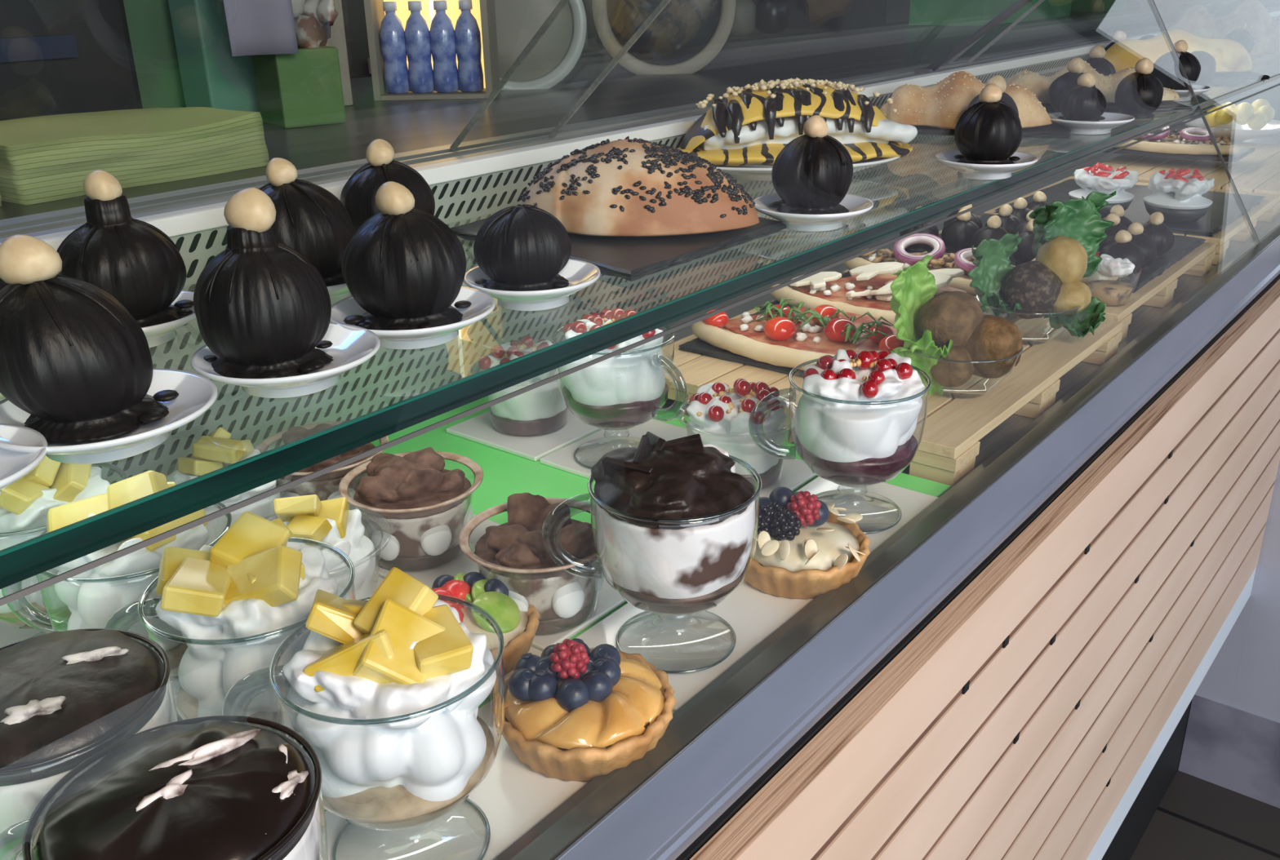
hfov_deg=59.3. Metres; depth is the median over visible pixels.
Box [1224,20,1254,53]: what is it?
chocolate profiterole
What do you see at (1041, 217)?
lettuce leaf
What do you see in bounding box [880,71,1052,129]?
roll
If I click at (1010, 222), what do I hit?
chocolate profiterole
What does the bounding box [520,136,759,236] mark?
bun
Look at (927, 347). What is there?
lettuce leaf
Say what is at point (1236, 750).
baseboard
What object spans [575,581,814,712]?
tray
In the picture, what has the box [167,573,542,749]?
tray
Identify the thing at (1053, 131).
slate board
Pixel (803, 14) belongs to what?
wall
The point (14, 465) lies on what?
saucer
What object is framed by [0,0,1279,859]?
display case
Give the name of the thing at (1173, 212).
cup
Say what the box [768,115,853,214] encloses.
chocolate profiterole
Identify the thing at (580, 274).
saucer
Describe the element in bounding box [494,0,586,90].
serving dish
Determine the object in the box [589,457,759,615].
bowl
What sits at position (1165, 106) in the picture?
slate board
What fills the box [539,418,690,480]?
tray
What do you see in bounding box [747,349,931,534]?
coupe
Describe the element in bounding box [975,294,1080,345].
glass bowl
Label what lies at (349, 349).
saucer
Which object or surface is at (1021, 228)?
chocolate profiterole
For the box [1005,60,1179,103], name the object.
bread
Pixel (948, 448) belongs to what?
wooden pallet
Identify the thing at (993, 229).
chocolate profiterole
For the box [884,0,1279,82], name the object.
wall
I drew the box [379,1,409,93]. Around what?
water bottle
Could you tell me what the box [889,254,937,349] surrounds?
lettuce leaf
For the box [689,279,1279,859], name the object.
cladding
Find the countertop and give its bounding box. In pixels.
[0,4,1279,220]
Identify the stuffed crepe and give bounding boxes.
[675,77,917,166]
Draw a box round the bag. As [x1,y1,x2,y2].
[217,0,338,48]
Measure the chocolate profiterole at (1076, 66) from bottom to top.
0.077 m
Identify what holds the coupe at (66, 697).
on the tray
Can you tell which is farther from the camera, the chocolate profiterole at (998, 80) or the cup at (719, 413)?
the chocolate profiterole at (998, 80)
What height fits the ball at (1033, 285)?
0.060 m
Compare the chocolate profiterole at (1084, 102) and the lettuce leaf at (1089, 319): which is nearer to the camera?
the lettuce leaf at (1089, 319)
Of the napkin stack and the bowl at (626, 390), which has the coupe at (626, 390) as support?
the bowl at (626, 390)
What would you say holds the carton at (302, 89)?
on the countertop
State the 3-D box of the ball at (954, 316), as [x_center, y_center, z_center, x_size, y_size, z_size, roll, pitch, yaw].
[0.288,-0.099,1.042,0.062,0.060,0.062,16,28,36]
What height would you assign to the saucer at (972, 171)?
0.019 m
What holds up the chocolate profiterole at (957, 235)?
on the slate board at (1183, 246)
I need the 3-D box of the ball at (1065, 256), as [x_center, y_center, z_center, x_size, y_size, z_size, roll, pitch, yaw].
[0.440,-0.175,1.178,0.052,0.056,0.053,16,28,36]
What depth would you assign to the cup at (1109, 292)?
1.30 m
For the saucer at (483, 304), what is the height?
0.019 m
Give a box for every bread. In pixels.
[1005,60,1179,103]
[1102,29,1252,73]
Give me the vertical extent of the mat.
0.005 m
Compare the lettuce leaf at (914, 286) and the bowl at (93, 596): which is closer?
the bowl at (93, 596)
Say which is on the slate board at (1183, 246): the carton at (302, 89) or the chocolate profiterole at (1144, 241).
the chocolate profiterole at (1144, 241)
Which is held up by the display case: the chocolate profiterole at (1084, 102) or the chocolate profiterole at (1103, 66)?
the chocolate profiterole at (1103, 66)
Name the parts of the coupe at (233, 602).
handle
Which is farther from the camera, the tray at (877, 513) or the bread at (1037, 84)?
the bread at (1037, 84)
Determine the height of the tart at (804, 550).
0.061 m
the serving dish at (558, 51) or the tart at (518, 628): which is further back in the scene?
the serving dish at (558, 51)
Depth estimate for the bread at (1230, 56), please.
1.99 m
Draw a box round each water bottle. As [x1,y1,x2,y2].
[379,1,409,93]
[404,0,434,93]
[429,0,459,93]
[454,0,484,92]
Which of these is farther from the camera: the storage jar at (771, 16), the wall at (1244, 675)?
the storage jar at (771, 16)
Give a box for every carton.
[123,0,186,108]
[168,0,260,112]
[252,45,346,128]
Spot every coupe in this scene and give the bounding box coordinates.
[0,455,128,637]
[0,628,177,859]
[0,715,328,859]
[1,471,231,675]
[103,511,355,740]
[222,567,505,859]
[541,431,761,674]
[551,307,688,469]
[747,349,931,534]
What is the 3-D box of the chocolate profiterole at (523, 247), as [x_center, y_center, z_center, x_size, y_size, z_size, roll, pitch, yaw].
[-0.076,-0.118,0.719,0.062,0.051,0.062,0,22,3]
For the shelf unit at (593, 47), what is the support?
on the floor
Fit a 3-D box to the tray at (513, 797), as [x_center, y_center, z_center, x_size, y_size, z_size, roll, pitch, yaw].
[-0.085,0.191,0.600,0.101,0.005,0.227,16,28,36]
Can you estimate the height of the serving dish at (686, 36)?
0.232 m
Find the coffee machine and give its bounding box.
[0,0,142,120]
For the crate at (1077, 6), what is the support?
on the countertop
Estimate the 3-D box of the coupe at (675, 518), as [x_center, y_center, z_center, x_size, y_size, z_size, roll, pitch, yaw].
[0.017,0.074,0.694,0.118,0.136,0.106,-18,27,-34]
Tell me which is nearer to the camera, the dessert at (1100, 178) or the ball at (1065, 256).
the ball at (1065, 256)
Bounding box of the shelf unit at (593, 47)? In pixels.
[367,28,826,73]
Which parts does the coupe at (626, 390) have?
handle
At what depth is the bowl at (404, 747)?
0.50 m
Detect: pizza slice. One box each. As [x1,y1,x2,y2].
[691,298,904,370]
[768,262,982,324]
[844,233,1015,295]
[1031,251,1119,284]
[1099,121,1239,155]
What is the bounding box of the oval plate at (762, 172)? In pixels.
[715,156,900,181]
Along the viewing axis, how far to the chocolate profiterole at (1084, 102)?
1.38 m
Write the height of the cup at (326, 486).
0.069 m
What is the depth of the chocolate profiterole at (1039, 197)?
1.61 m
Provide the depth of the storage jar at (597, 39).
3.08 m
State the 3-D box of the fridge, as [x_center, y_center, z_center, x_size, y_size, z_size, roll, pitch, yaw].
[-0.289,-0.640,1.527,0.164,0.360,0.090,-1,22,1]
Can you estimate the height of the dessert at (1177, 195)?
0.074 m
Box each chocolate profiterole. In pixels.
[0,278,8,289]
[57,169,193,328]
[258,157,355,286]
[340,138,435,231]
[341,181,471,330]
[473,204,571,291]
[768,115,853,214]
[899,206,938,252]
[941,208,979,253]
[943,204,982,228]
[954,83,1022,164]
[967,75,1018,115]
[971,215,1008,247]
[984,204,1022,234]
[1011,197,1032,222]
[1012,210,1033,235]
[1012,219,1035,265]
[1026,191,1049,218]
[1048,57,1095,112]
[1057,71,1106,121]
[1084,44,1115,75]
[1098,213,1128,251]
[1098,230,1144,280]
[1102,204,1132,228]
[1104,30,1126,51]
[1114,57,1163,118]
[1115,222,1156,271]
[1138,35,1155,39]
[1142,212,1174,258]
[1151,40,1200,89]
[1191,50,1216,85]
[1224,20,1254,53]
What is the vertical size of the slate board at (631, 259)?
0.006 m
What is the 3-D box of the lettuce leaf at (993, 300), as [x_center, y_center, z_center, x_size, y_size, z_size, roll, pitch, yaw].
[0.391,-0.130,1.191,0.055,0.041,0.062,7,24,20]
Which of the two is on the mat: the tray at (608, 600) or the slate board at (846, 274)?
the tray at (608, 600)
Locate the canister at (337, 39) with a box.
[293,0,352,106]
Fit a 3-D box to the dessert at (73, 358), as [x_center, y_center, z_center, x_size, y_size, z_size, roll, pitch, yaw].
[-0.256,-0.046,0.508,0.077,0.086,0.069,-13,25,-27]
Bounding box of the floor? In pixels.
[1129,768,1279,859]
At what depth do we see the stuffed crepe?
1.12 m
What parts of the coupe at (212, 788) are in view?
handle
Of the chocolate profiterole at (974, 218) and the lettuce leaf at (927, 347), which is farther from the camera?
the chocolate profiterole at (974, 218)
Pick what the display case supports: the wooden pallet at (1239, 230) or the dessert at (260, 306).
the wooden pallet at (1239, 230)
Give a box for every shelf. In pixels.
[380,88,486,100]
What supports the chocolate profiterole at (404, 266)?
on the saucer at (483, 304)
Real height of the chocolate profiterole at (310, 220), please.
0.081 m
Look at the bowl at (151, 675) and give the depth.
0.50 m
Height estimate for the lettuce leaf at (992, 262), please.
0.084 m
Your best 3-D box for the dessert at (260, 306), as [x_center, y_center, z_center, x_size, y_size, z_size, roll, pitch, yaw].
[-0.194,-0.077,0.573,0.070,0.092,0.067,16,28,36]
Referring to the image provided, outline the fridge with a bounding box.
[364,0,500,100]
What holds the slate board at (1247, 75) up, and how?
on the display case
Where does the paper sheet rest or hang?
attached to the bag
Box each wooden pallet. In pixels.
[661,299,1122,488]
[842,215,1215,341]
[983,176,1279,264]
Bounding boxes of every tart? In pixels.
[431,572,540,679]
[491,638,676,782]
[743,486,870,599]
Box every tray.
[0,523,367,648]
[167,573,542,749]
[320,699,674,859]
[365,513,626,651]
[445,408,601,461]
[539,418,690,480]
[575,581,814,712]
[754,454,817,499]
[794,476,937,553]
[1101,142,1279,213]
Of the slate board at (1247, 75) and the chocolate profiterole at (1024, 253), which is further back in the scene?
the slate board at (1247, 75)
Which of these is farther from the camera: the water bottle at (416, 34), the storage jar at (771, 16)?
the storage jar at (771, 16)
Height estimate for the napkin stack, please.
0.049 m
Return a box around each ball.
[915,291,984,347]
[930,346,974,386]
[964,315,1022,378]
[1001,261,1062,319]
[1035,235,1087,283]
[1052,281,1091,315]
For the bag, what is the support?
on the carton at (302, 89)
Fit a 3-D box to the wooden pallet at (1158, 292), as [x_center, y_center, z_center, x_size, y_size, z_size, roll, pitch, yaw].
[0.538,-0.218,1.534,0.355,0.038,0.430,16,28,36]
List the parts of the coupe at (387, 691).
handle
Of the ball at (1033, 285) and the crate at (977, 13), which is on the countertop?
the crate at (977, 13)
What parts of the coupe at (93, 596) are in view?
handle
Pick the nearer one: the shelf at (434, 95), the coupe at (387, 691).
the coupe at (387, 691)
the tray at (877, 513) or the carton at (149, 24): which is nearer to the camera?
the tray at (877, 513)
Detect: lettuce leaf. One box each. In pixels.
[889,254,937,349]
[891,329,952,395]
[968,231,1022,312]
[986,292,1022,317]
[1028,202,1052,258]
[1043,191,1115,278]
[1043,296,1106,337]
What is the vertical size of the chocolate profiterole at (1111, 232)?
0.058 m
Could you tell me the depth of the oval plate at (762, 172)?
1.12 m
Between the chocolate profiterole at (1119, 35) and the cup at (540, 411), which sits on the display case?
the chocolate profiterole at (1119, 35)
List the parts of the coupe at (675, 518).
handle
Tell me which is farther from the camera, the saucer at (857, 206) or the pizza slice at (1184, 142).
the pizza slice at (1184, 142)
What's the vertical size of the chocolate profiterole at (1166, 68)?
0.074 m
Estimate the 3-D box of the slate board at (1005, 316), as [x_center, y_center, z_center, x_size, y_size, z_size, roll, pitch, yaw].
[0.287,-0.139,1.294,0.255,0.006,0.163,16,28,36]
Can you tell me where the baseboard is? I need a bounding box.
[1177,694,1279,808]
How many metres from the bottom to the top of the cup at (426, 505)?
0.075 m
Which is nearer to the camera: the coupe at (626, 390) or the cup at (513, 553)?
the cup at (513, 553)
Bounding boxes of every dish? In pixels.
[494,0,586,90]
[591,0,735,75]
[1182,98,1279,142]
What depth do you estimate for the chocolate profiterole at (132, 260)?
0.64 m
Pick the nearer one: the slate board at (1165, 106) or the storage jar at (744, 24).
the slate board at (1165, 106)
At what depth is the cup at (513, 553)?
0.72 m
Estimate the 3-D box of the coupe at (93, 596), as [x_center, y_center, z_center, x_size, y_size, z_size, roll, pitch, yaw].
[-0.289,0.097,0.643,0.118,0.146,0.106,-18,27,-34]
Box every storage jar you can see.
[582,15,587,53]
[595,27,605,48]
[728,0,755,36]
[755,0,789,33]
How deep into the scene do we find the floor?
2.17 m
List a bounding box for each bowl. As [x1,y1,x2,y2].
[35,503,231,671]
[133,638,177,722]
[272,596,505,831]
[553,325,674,431]
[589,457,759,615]
[789,360,928,487]
[915,346,1023,399]
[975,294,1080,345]
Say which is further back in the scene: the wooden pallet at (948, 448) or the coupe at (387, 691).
the wooden pallet at (948, 448)
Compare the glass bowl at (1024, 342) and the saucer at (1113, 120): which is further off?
the saucer at (1113, 120)
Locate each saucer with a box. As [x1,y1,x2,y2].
[0,368,217,464]
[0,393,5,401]
[0,423,48,496]
[141,290,196,348]
[191,322,380,398]
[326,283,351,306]
[329,286,495,350]
[463,258,600,311]
[752,193,873,231]
[934,150,1038,180]
[1048,111,1134,134]
[1173,84,1210,102]
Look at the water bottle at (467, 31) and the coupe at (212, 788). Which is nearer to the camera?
the coupe at (212, 788)
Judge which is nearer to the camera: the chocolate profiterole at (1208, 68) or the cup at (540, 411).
the cup at (540, 411)
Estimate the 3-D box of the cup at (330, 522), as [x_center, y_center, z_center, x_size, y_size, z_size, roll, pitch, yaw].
[-0.216,0.082,0.743,0.104,0.094,0.104,7,24,20]
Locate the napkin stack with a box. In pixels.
[0,106,269,205]
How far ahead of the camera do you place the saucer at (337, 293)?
0.72 m
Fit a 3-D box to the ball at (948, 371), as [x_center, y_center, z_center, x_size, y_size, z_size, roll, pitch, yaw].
[0.285,-0.060,1.032,0.042,0.041,0.042,16,28,36]
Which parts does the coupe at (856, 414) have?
handle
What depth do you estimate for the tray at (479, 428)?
1.05 m
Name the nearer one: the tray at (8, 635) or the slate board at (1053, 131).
the tray at (8, 635)
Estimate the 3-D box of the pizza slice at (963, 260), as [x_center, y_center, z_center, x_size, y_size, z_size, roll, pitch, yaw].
[0.386,-0.212,1.397,0.253,0.047,0.154,16,28,36]
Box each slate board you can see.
[450,217,786,281]
[678,310,804,377]
[758,300,1017,320]
[840,271,978,297]
[904,213,1205,293]
[915,122,1071,138]
[995,178,1266,236]
[1041,100,1192,112]
[1102,146,1255,162]
[1213,71,1270,79]
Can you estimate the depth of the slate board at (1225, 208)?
1.78 m
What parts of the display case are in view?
rail, slotted panel, metal frame, white sill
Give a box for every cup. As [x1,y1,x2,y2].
[161,427,292,546]
[253,419,388,510]
[266,494,391,601]
[338,447,483,572]
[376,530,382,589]
[458,493,604,635]
[470,335,568,436]
[675,378,795,492]
[1069,195,1133,217]
[1086,253,1141,306]
[1143,201,1211,223]
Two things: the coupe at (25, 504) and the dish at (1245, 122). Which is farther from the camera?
the dish at (1245, 122)
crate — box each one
[908,0,1071,26]
[1070,0,1126,12]
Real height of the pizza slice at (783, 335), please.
0.042 m
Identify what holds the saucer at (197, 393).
on the display case
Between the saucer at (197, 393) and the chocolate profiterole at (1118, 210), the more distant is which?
the chocolate profiterole at (1118, 210)
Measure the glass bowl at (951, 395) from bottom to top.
0.046 m
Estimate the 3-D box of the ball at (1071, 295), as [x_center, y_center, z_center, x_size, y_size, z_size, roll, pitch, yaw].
[0.447,-0.139,1.176,0.044,0.036,0.059,16,28,36]
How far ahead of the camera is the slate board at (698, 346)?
1.15 m
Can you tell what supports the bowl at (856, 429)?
on the coupe at (856, 414)
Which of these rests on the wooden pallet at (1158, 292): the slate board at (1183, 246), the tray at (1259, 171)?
the slate board at (1183, 246)
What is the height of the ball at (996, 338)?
0.058 m
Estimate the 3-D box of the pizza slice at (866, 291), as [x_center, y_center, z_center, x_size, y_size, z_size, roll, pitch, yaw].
[0.284,-0.162,1.288,0.256,0.043,0.184,16,28,36]
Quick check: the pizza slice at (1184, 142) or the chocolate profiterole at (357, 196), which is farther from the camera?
the pizza slice at (1184, 142)
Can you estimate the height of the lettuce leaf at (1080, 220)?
0.092 m
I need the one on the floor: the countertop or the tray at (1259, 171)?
the countertop
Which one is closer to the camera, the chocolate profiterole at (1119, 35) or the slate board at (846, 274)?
the slate board at (846, 274)
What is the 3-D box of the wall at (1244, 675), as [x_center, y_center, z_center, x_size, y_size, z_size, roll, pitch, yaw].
[2.216,-0.328,1.012,3.860,2.850,0.120,16,28,36]
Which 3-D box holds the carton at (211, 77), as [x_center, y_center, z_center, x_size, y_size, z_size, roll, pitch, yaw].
[-0.492,-0.525,1.336,0.060,0.300,0.120,16,28,36]
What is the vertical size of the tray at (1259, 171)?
0.038 m
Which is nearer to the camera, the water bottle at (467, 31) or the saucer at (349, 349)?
the saucer at (349, 349)
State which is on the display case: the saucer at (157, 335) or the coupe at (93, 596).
the saucer at (157, 335)
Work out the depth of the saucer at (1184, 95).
1.68 m
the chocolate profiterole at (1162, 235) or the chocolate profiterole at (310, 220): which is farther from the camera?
the chocolate profiterole at (1162, 235)
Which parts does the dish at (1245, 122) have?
dish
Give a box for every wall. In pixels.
[341,0,886,79]
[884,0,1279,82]
[1195,461,1279,723]
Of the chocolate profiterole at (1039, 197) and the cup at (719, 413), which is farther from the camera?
the chocolate profiterole at (1039, 197)
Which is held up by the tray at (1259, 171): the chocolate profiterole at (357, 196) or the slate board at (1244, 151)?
the slate board at (1244, 151)
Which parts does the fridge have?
panel, panel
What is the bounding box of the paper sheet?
[222,0,297,56]
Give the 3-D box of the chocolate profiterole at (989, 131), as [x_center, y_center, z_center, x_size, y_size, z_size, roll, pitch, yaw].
[0.347,-0.304,1.117,0.065,0.077,0.066,7,24,18]
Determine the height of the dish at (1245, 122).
0.084 m
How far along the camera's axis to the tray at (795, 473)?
0.95 m
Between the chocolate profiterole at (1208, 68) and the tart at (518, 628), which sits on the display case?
the chocolate profiterole at (1208, 68)
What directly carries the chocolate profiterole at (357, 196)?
on the saucer
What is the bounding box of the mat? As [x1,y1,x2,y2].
[324,395,951,811]
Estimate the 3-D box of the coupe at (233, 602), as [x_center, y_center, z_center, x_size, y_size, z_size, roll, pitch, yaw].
[-0.204,0.117,0.586,0.118,0.146,0.106,-18,27,-34]
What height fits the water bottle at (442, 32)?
0.120 m
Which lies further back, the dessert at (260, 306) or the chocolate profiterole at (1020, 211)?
the chocolate profiterole at (1020, 211)
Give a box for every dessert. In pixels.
[0,234,178,443]
[193,187,333,378]
[1068,162,1138,217]
[1142,168,1214,223]

